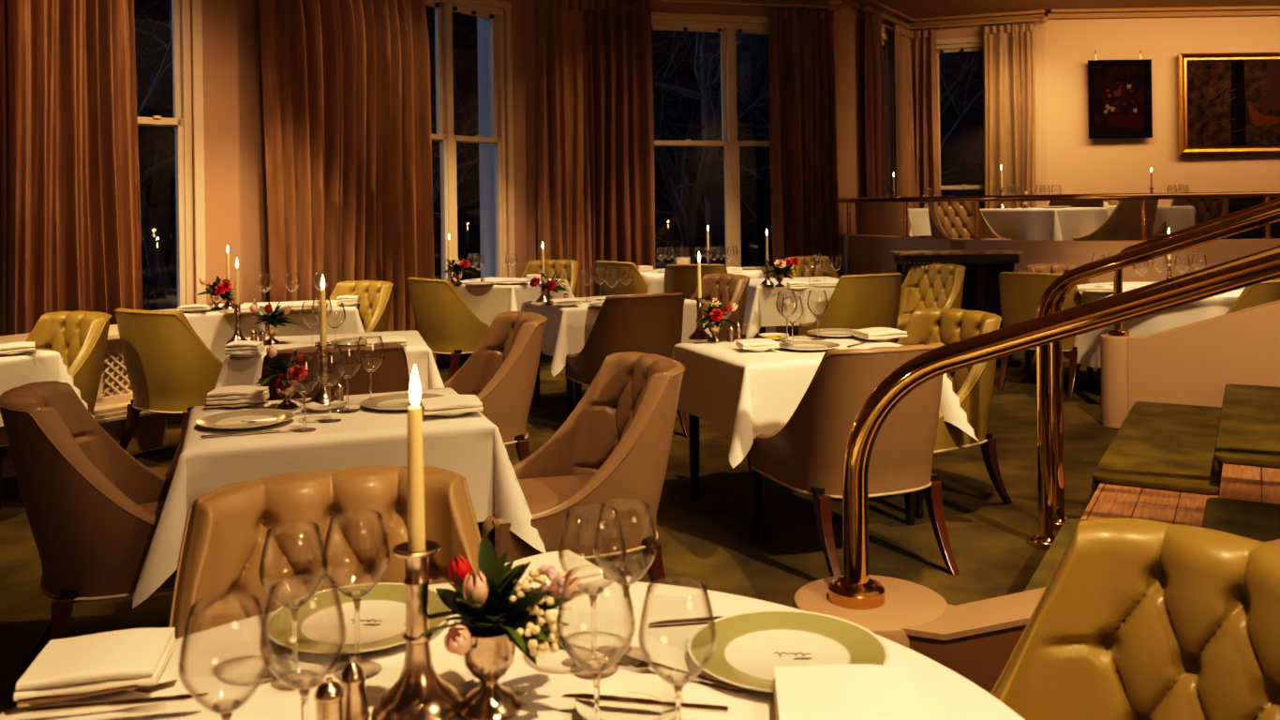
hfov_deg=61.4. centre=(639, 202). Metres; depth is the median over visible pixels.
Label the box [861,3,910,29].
pole
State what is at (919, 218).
tablecloth
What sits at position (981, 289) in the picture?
console table
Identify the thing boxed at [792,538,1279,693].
curb
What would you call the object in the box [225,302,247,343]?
candlestick
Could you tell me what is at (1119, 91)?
painting
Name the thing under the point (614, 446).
tufted cushion
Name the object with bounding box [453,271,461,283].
vase
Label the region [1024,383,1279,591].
staircase
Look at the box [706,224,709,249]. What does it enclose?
candle
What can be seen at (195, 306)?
folded napkin
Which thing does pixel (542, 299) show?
candlestick
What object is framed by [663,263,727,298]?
dining chair
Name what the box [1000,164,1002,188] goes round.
candle
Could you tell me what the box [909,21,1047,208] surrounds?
wall
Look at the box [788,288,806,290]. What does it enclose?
plate
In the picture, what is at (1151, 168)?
candle
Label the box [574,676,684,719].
plate
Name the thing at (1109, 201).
dining chair
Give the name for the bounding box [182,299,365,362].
tablecloth
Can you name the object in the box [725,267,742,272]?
folded napkin
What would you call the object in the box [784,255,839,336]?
dining chair
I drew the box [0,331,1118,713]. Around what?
floor
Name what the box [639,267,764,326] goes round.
tablecloth
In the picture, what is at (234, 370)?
tablecloth
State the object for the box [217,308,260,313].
charger plate
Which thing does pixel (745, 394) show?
tablecloth
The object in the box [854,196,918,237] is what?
dining chair
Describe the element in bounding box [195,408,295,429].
charger plate
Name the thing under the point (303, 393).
wine glass
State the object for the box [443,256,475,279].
posy
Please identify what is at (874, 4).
trim
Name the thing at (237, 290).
candle
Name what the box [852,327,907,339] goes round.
folded napkin
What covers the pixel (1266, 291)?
dining chair
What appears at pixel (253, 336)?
salt shaker
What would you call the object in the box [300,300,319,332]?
wine glass
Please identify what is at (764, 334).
plate
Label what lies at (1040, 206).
charger plate
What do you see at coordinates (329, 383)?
bowl
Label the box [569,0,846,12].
pole
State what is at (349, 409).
table knife
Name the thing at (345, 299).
folded napkin
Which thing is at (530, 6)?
wall
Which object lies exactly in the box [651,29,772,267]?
evergreen shrub
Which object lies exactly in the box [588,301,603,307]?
charger plate
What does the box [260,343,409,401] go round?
dining chair
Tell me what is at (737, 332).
salt shaker
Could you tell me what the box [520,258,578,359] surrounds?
dining chair
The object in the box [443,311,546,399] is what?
tufted cushion
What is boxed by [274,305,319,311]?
charger plate
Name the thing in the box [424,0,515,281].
window
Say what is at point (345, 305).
plate
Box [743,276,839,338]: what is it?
tablecloth
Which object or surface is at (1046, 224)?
tablecloth
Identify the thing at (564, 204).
curtain
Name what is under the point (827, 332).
charger plate
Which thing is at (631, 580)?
bowl
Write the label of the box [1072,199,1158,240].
dining chair
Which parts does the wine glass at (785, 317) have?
stem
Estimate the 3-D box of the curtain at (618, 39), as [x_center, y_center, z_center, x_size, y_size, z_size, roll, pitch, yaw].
[-0.186,-0.327,11.164,0.734,3.520,0.207,-1,0,-12]
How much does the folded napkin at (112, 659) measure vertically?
0.032 m
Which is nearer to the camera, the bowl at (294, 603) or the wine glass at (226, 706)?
the wine glass at (226, 706)
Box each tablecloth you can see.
[0,349,94,427]
[0,579,1024,719]
[132,386,546,608]
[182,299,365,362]
[214,329,444,388]
[452,277,574,324]
[520,293,712,376]
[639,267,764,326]
[669,334,979,468]
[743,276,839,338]
[907,208,931,237]
[980,207,1110,240]
[1062,282,1243,367]
[1103,205,1116,213]
[1151,205,1196,234]
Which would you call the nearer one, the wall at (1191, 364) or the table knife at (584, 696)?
the table knife at (584, 696)
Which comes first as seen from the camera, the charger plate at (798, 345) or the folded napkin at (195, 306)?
the charger plate at (798, 345)
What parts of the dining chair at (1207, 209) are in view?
seat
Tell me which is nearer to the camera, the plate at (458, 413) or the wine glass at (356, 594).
the wine glass at (356, 594)
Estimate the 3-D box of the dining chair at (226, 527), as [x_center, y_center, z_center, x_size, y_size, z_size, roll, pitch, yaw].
[-0.538,1.016,1.953,0.619,0.904,0.770,-1,0,-19]
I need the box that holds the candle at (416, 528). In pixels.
[407,364,425,551]
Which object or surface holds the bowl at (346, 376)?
on the wine glass at (346, 377)
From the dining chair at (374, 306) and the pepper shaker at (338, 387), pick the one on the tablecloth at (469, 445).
the pepper shaker at (338, 387)
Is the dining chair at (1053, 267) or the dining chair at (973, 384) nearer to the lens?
the dining chair at (973, 384)
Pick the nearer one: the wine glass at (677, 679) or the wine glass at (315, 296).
the wine glass at (677, 679)
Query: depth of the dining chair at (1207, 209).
11.33 m
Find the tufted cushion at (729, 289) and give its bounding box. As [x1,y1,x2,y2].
[689,273,749,319]
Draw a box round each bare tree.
[133,0,175,195]
[133,0,177,310]
[140,7,478,226]
[430,22,479,279]
[434,30,769,268]
[458,30,770,265]
[654,51,983,185]
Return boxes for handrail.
[828,245,1279,609]
[1029,205,1279,550]
[1050,204,1279,530]
[1108,197,1279,336]
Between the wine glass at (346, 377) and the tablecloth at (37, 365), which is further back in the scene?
the tablecloth at (37, 365)
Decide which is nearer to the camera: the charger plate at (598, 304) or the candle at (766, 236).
the charger plate at (598, 304)
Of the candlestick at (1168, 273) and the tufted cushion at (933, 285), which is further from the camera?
the tufted cushion at (933, 285)
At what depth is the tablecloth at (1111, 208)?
12.35 m
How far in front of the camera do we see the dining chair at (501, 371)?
5.20 m
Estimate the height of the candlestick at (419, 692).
0.224 m
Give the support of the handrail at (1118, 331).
on the wall at (1191, 364)
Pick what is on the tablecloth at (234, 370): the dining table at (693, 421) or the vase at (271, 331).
the vase at (271, 331)
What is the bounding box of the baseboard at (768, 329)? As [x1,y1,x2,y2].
[436,325,795,363]
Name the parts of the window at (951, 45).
frame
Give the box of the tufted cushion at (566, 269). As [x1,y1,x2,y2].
[521,258,577,293]
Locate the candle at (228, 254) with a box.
[226,245,229,279]
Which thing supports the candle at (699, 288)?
on the candlestick at (698, 334)
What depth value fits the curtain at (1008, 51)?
14.03 m
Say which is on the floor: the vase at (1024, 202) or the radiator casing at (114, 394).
the radiator casing at (114, 394)
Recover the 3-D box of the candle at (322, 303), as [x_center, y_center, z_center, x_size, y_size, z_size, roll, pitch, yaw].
[-1.117,0.378,3.795,0.022,0.253,0.022,-1,0,0]
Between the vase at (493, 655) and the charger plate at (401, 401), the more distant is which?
the charger plate at (401, 401)
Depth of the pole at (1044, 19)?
14.10 m
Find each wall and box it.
[190,0,239,303]
[236,0,528,302]
[524,0,830,260]
[829,0,857,234]
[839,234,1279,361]
[854,8,896,197]
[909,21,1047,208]
[1044,15,1279,206]
[1100,299,1279,428]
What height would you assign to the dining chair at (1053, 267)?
0.904 m
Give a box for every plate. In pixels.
[0,351,27,355]
[185,310,205,312]
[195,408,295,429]
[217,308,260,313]
[224,402,255,408]
[229,351,262,357]
[264,581,450,654]
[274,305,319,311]
[282,345,340,349]
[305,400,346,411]
[329,336,380,345]
[337,302,359,306]
[359,392,443,410]
[434,412,467,416]
[461,281,497,285]
[494,280,528,284]
[512,583,587,596]
[556,304,574,307]
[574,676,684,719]
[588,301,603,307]
[687,609,889,692]
[740,266,762,268]
[745,348,770,351]
[758,332,789,339]
[778,340,840,351]
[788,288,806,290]
[806,327,855,337]
[808,282,837,287]
[868,338,892,341]
[1040,206,1070,208]
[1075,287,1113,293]
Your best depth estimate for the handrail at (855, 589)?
2.28 m
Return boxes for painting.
[1087,49,1152,138]
[1177,52,1279,153]
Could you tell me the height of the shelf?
0.035 m
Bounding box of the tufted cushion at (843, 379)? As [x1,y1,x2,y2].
[758,342,944,437]
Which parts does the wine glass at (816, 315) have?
stem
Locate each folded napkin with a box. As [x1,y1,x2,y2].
[0,341,35,353]
[13,626,175,700]
[177,303,213,311]
[206,385,269,404]
[224,340,264,354]
[336,295,360,303]
[365,336,407,345]
[419,394,483,415]
[504,549,603,590]
[526,273,541,280]
[549,297,580,305]
[637,265,653,270]
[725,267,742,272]
[735,338,779,349]
[786,281,808,288]
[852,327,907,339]
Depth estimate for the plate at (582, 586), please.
1.90 m
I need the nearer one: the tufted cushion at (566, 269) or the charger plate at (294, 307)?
the charger plate at (294, 307)
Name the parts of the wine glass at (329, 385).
stem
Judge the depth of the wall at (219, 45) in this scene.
8.05 m
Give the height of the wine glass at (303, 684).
0.237 m
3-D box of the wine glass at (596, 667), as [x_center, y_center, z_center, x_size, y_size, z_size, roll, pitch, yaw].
[-0.054,0.579,1.346,0.099,0.232,0.099,-1,0,6]
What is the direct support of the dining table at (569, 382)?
on the floor
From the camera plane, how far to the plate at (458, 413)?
3.52 m
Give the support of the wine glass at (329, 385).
on the tablecloth at (469, 445)
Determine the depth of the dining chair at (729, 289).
8.13 m
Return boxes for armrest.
[1073,199,1123,238]
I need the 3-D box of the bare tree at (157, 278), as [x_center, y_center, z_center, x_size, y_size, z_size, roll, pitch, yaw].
[-5.529,-1.267,12.446,5.511,7.060,4.994,-1,0,12]
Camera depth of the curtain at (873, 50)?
13.10 m
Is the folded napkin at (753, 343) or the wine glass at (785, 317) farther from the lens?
the wine glass at (785, 317)
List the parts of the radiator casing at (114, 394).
casing, moulding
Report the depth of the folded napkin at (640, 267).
10.89 m
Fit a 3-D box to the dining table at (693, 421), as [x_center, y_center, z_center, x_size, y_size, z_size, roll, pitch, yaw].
[0.769,1.070,5.107,0.940,0.758,0.780,-1,0,-20]
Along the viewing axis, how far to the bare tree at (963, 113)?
18.47 m
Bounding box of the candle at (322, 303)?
[319,274,327,345]
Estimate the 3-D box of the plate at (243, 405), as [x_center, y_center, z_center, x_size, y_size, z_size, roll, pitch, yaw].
[-1.411,0.706,3.791,0.156,0.020,0.156,-1,0,0]
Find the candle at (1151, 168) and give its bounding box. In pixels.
[1150,167,1152,187]
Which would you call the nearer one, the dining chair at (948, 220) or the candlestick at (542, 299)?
the candlestick at (542, 299)
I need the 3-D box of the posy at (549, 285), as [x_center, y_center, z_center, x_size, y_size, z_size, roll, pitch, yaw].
[-0.623,0.561,7.409,0.249,0.173,0.239,-1,0,-39]
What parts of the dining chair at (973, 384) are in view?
leg, backrest, seat frame, leg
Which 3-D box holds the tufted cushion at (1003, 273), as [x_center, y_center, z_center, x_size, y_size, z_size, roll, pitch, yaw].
[3.093,0.765,8.223,0.604,0.504,0.712,-1,0,37]
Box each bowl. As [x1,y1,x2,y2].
[258,520,327,609]
[286,353,320,392]
[312,347,344,385]
[321,510,389,598]
[331,341,362,377]
[355,335,385,372]
[558,503,625,595]
[593,500,657,585]
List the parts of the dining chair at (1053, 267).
leg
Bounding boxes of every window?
[137,0,206,312]
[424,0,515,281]
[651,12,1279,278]
[881,32,896,196]
[936,36,983,195]
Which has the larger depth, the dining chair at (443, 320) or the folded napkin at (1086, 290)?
the dining chair at (443, 320)
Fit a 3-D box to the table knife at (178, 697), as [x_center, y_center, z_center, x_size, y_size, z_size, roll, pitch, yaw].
[-0.708,0.680,1.464,0.230,0.008,0.016,-1,0,-10]
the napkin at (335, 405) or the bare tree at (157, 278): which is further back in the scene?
the bare tree at (157, 278)
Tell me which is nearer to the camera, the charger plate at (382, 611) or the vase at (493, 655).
the vase at (493, 655)
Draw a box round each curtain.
[0,0,143,335]
[259,0,436,364]
[537,0,593,297]
[584,0,654,296]
[768,8,840,332]
[864,13,885,196]
[893,25,916,208]
[910,29,939,237]
[982,23,1035,208]
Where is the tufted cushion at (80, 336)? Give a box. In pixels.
[25,310,110,376]
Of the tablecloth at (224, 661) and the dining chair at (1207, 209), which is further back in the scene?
the dining chair at (1207, 209)
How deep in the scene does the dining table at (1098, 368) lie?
8.38 m
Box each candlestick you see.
[221,278,234,309]
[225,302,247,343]
[308,343,338,404]
[372,539,462,719]
[446,259,455,282]
[535,272,548,302]
[688,297,711,339]
[705,248,711,264]
[760,259,773,285]
[996,188,1007,208]
[1164,257,1173,279]
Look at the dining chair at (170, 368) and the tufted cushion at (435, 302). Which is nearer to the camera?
the dining chair at (170, 368)
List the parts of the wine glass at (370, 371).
stem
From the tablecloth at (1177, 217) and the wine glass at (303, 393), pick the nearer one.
the wine glass at (303, 393)
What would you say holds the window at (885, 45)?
in the wall at (886, 28)
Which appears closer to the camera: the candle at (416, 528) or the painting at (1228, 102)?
the candle at (416, 528)
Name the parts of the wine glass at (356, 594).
stem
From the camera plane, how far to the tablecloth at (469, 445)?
3.32 m
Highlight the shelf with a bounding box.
[0,324,119,343]
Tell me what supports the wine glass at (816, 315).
on the tablecloth at (745, 394)
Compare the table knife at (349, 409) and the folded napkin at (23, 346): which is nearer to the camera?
the table knife at (349, 409)
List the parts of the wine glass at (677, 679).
stem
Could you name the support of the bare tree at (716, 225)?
on the ground
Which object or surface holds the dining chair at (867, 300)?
on the floor
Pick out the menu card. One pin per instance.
(823, 692)
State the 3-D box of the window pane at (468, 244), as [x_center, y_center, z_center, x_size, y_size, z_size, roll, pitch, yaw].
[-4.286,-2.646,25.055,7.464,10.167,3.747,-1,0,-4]
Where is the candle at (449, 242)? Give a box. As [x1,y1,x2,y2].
[447,233,450,257]
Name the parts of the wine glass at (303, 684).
stem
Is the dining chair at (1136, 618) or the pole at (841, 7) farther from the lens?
the pole at (841, 7)
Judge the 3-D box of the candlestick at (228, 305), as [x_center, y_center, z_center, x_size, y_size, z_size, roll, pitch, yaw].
[-2.826,0.629,7.400,0.114,0.208,0.114,-1,0,0]
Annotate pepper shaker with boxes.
[258,328,266,344]
[314,676,343,719]
[333,380,343,401]
[727,324,734,342]
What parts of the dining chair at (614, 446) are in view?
seat, seat frame, leg, leg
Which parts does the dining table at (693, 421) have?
leg, leg, leg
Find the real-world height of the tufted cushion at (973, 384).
0.504 m
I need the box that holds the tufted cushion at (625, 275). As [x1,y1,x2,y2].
[595,260,646,282]
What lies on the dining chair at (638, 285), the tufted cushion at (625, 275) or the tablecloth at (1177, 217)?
the tufted cushion at (625, 275)
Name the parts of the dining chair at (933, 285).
seat, backrest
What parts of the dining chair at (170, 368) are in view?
leg, seat frame, backrest, leg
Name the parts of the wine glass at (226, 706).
stem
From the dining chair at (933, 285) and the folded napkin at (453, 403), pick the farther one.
the dining chair at (933, 285)
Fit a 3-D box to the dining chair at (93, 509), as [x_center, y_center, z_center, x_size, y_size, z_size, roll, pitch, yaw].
[-1.609,1.031,3.458,0.770,0.904,0.619,-1,0,-23]
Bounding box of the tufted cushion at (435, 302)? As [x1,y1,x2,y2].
[407,276,490,326]
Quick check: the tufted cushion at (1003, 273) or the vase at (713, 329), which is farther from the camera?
the tufted cushion at (1003, 273)
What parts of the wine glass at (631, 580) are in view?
stem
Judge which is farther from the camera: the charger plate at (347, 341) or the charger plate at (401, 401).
the charger plate at (347, 341)
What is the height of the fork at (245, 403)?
0.015 m
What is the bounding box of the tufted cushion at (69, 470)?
[0,380,172,524]
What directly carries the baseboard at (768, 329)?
attached to the wall at (253, 213)
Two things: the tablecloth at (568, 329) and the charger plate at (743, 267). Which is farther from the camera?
the charger plate at (743, 267)
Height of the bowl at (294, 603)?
0.119 m
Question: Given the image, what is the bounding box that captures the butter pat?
[765,334,782,339]
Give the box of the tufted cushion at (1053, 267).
[1025,262,1090,284]
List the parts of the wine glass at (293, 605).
stem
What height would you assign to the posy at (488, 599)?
0.154 m
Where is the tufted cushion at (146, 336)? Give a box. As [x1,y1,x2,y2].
[115,308,223,363]
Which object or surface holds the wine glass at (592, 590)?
on the tablecloth at (224, 661)
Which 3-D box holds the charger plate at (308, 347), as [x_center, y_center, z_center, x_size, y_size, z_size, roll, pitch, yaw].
[-1.563,0.708,5.093,0.301,0.020,0.301,-1,0,0]
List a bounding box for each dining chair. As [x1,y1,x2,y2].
[0,310,112,509]
[0,380,177,704]
[113,308,223,476]
[168,465,481,639]
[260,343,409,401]
[327,280,393,332]
[406,276,491,381]
[443,311,547,461]
[477,351,684,584]
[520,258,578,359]
[565,292,689,437]
[595,260,647,296]
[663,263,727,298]
[689,273,750,340]
[747,342,959,576]
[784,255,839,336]
[797,272,903,342]
[834,307,1012,524]
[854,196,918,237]
[895,263,966,340]
[927,195,1012,250]
[990,517,1279,719]
[997,271,1093,397]
[1021,262,1090,385]
[1048,199,1103,207]
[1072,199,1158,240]
[1102,199,1120,205]
[1150,198,1229,238]
[1225,279,1279,313]
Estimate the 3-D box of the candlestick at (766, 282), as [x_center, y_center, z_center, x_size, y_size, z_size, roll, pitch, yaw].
[1.048,0.575,8.877,0.114,0.208,0.114,-1,0,0]
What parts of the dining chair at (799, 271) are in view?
leg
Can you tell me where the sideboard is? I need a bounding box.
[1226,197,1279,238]
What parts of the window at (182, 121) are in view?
frame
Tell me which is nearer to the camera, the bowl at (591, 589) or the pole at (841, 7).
the bowl at (591, 589)
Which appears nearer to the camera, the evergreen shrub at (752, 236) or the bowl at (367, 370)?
the bowl at (367, 370)
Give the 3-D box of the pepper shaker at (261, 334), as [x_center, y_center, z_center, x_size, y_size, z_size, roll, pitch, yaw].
[-1.912,0.681,5.453,0.035,0.079,0.035,-1,0,0]
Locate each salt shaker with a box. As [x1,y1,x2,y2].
[250,327,257,341]
[252,297,257,306]
[339,654,369,719]
[734,321,742,339]
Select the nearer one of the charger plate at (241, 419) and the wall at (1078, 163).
the charger plate at (241, 419)
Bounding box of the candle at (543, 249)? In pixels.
[541,241,544,273]
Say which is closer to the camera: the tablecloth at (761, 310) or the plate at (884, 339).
the plate at (884, 339)
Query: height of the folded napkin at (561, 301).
0.034 m
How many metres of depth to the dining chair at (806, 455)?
4.13 m
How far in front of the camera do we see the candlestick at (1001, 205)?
11.08 m
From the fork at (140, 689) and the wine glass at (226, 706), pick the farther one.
the fork at (140, 689)
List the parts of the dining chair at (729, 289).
backrest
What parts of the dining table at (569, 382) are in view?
leg, leg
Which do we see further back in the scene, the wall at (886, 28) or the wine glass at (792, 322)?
the wall at (886, 28)
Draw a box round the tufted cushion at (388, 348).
[276,343,401,352]
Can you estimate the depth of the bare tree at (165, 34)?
17.37 m
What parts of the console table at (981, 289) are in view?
leg, panel, leg, leg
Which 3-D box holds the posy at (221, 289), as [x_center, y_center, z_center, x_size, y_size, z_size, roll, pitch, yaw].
[-2.886,0.591,7.344,0.271,0.178,0.238,-1,0,26]
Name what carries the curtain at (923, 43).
hanging from the pole at (1044, 19)
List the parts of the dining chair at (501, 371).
backrest, seat frame, leg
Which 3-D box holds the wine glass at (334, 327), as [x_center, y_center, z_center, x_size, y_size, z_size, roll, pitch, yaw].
[-1.454,0.597,5.138,0.101,0.237,0.101,-1,0,0]
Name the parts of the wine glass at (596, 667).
stem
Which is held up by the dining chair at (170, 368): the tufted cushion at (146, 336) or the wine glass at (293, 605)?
the tufted cushion at (146, 336)
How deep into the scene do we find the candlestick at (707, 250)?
11.07 m
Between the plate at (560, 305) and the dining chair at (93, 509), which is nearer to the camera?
the dining chair at (93, 509)
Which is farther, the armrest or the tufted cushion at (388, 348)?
the armrest
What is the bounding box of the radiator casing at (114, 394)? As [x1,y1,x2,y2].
[0,324,166,477]
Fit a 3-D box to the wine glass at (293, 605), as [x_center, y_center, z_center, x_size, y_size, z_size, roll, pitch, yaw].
[-0.508,0.589,1.582,0.096,0.225,0.096,-1,0,-25]
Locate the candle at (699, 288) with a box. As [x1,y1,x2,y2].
[697,252,701,297]
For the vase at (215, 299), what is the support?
on the tablecloth at (215, 329)
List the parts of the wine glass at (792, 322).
stem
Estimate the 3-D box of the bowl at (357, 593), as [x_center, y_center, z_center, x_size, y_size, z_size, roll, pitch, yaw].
[-0.424,0.530,1.611,0.099,0.122,0.099,-1,0,-4]
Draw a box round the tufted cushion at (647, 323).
[567,292,683,356]
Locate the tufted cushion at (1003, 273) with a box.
[999,271,1062,275]
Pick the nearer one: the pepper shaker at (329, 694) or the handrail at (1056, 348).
the pepper shaker at (329, 694)
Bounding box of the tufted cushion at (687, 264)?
[666,263,724,266]
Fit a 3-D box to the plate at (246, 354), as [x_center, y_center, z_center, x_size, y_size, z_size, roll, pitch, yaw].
[-1.852,0.712,5.059,0.156,0.020,0.156,-1,0,0]
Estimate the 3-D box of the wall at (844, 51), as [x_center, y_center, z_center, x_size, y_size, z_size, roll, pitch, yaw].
[2.273,-0.502,12.636,0.260,3.860,0.962,-1,0,28]
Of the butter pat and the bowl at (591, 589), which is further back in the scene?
the butter pat
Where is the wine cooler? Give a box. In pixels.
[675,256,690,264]
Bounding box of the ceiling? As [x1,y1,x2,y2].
[876,0,1279,18]
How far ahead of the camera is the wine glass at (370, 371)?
3.78 m
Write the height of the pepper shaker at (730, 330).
0.083 m
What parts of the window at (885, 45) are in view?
sash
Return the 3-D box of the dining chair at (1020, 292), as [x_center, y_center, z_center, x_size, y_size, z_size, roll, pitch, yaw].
[3.111,0.965,8.243,0.620,0.904,0.770,-1,0,37]
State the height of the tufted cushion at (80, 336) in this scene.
0.504 m
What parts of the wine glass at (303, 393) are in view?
stem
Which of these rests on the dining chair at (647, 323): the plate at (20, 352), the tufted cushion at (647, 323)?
the tufted cushion at (647, 323)
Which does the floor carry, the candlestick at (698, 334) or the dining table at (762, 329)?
the dining table at (762, 329)
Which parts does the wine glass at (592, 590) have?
stem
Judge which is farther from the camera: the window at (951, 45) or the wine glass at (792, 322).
the window at (951, 45)
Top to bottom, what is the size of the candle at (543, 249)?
0.230 m
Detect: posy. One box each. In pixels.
[196,275,235,301]
[249,299,298,327]
[255,345,320,389]
[403,532,580,664]
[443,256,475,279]
[529,272,569,292]
[694,297,738,330]
[763,256,799,279]
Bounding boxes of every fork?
[17,679,177,706]
[204,401,265,407]
[615,653,743,690]
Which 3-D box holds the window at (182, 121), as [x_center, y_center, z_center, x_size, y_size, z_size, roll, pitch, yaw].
[-3.732,-0.523,7.713,1.102,2.910,0.540,-1,0,-42]
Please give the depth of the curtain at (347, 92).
8.66 m
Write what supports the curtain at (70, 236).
hanging from the window at (182, 121)
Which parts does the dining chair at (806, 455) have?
leg, leg, backrest, seat frame, leg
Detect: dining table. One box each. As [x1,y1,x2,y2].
[533,362,573,416]
[688,413,923,540]
[759,326,765,337]
[1097,367,1101,384]
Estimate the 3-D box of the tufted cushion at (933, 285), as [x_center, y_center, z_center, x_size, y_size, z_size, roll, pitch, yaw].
[2.334,0.775,8.982,0.712,0.504,0.604,-1,0,-37]
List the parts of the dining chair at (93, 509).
leg, leg, seat frame, backrest, seat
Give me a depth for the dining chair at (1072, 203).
11.96 m
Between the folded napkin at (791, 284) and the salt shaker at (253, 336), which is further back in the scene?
the folded napkin at (791, 284)
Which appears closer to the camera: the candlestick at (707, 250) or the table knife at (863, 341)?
the table knife at (863, 341)
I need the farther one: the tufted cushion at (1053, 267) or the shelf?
the tufted cushion at (1053, 267)
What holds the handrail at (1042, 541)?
on the floor
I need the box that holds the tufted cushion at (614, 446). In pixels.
[497,351,683,524]
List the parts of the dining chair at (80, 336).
leg, backrest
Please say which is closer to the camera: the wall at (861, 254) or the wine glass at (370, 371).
the wine glass at (370, 371)
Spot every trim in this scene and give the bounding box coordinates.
[838,0,1279,26]
[858,0,1279,23]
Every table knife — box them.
[28,692,208,713]
[200,430,279,437]
[294,408,360,413]
[561,693,729,713]
[648,615,725,625]
[847,341,866,347]
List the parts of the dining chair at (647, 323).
leg, backrest, leg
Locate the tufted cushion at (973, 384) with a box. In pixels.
[896,307,1000,416]
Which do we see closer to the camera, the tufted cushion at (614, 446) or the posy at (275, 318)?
the tufted cushion at (614, 446)
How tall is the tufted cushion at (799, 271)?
0.504 m
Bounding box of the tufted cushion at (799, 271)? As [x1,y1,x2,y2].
[785,255,839,278]
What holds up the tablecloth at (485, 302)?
on the dining table
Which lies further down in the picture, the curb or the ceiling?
the curb
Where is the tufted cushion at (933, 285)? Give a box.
[898,263,965,315]
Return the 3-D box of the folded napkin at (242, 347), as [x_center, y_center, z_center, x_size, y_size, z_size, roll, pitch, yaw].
[-1.852,0.677,5.053,0.150,0.052,0.119,-1,0,-6]
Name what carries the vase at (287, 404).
on the tablecloth at (469, 445)
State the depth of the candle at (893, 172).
12.34 m
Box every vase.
[209,295,222,311]
[264,323,279,343]
[274,381,298,410]
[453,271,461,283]
[459,620,521,719]
[544,289,554,305]
[707,321,722,342]
[774,273,784,286]
[1022,200,1027,208]
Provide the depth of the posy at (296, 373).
3.68 m
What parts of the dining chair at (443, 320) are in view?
backrest, leg, seat frame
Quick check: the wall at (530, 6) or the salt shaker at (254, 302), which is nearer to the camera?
the salt shaker at (254, 302)
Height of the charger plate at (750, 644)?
0.020 m
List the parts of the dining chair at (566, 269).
backrest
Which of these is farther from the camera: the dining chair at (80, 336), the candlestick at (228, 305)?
the candlestick at (228, 305)
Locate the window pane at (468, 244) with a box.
[425,5,480,280]
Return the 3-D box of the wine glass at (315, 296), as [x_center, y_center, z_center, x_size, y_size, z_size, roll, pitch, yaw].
[-1.623,0.599,5.498,0.101,0.237,0.101,-1,0,0]
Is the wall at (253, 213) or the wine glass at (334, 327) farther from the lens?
the wall at (253, 213)
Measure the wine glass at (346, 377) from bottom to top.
0.237 m
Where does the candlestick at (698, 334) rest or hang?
on the tablecloth at (745, 394)
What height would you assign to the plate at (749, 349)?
0.020 m
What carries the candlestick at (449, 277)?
on the tablecloth at (485, 302)
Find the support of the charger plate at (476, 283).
on the tablecloth at (485, 302)
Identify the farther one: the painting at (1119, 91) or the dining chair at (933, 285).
the painting at (1119, 91)
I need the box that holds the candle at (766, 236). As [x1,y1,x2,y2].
[765,228,768,259]
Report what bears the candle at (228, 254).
on the candlestick at (228, 305)
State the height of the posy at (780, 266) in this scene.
0.187 m
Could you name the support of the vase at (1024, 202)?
on the tablecloth at (1046, 224)
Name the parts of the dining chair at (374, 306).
backrest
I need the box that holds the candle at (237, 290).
[235,258,239,303]
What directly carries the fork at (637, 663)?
on the tablecloth at (224, 661)
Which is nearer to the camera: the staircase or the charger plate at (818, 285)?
the staircase
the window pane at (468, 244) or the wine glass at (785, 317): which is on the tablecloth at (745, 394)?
the wine glass at (785, 317)
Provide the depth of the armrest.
10.30 m
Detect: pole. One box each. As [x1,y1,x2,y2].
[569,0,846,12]
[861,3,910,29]
[907,15,1048,30]
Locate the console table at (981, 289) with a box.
[890,249,1023,366]
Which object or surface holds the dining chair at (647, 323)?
on the floor
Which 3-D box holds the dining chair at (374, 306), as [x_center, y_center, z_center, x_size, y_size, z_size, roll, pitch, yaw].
[-2.175,1.038,7.788,0.620,0.904,0.770,-1,0,30]
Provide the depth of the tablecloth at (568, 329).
7.23 m
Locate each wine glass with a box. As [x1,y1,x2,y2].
[178,592,271,719]
[258,520,327,690]
[259,574,346,719]
[286,353,320,431]
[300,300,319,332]
[311,296,331,343]
[312,347,344,422]
[321,510,389,679]
[326,301,345,333]
[331,341,362,413]
[355,335,385,400]
[556,564,635,719]
[558,503,625,679]
[593,500,657,665]
[638,576,716,719]
[775,291,797,342]
[781,296,803,346]
[806,290,828,340]
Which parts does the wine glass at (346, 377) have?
stem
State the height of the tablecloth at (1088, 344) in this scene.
0.542 m
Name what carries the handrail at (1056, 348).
on the floor
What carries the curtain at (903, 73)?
hanging from the pole at (865, 7)
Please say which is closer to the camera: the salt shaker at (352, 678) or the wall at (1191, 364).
the salt shaker at (352, 678)
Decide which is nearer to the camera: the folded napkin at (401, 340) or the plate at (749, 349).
the plate at (749, 349)
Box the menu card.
[773,664,929,719]
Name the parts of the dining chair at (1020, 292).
leg, leg, backrest, leg, leg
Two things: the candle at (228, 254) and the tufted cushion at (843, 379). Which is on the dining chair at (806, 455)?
the tufted cushion at (843, 379)
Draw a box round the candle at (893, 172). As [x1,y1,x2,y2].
[893,172,894,191]
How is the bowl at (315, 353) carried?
on the wine glass at (303, 393)
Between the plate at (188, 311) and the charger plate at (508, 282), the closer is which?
the plate at (188, 311)
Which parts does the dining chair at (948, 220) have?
seat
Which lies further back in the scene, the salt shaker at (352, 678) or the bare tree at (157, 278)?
the bare tree at (157, 278)

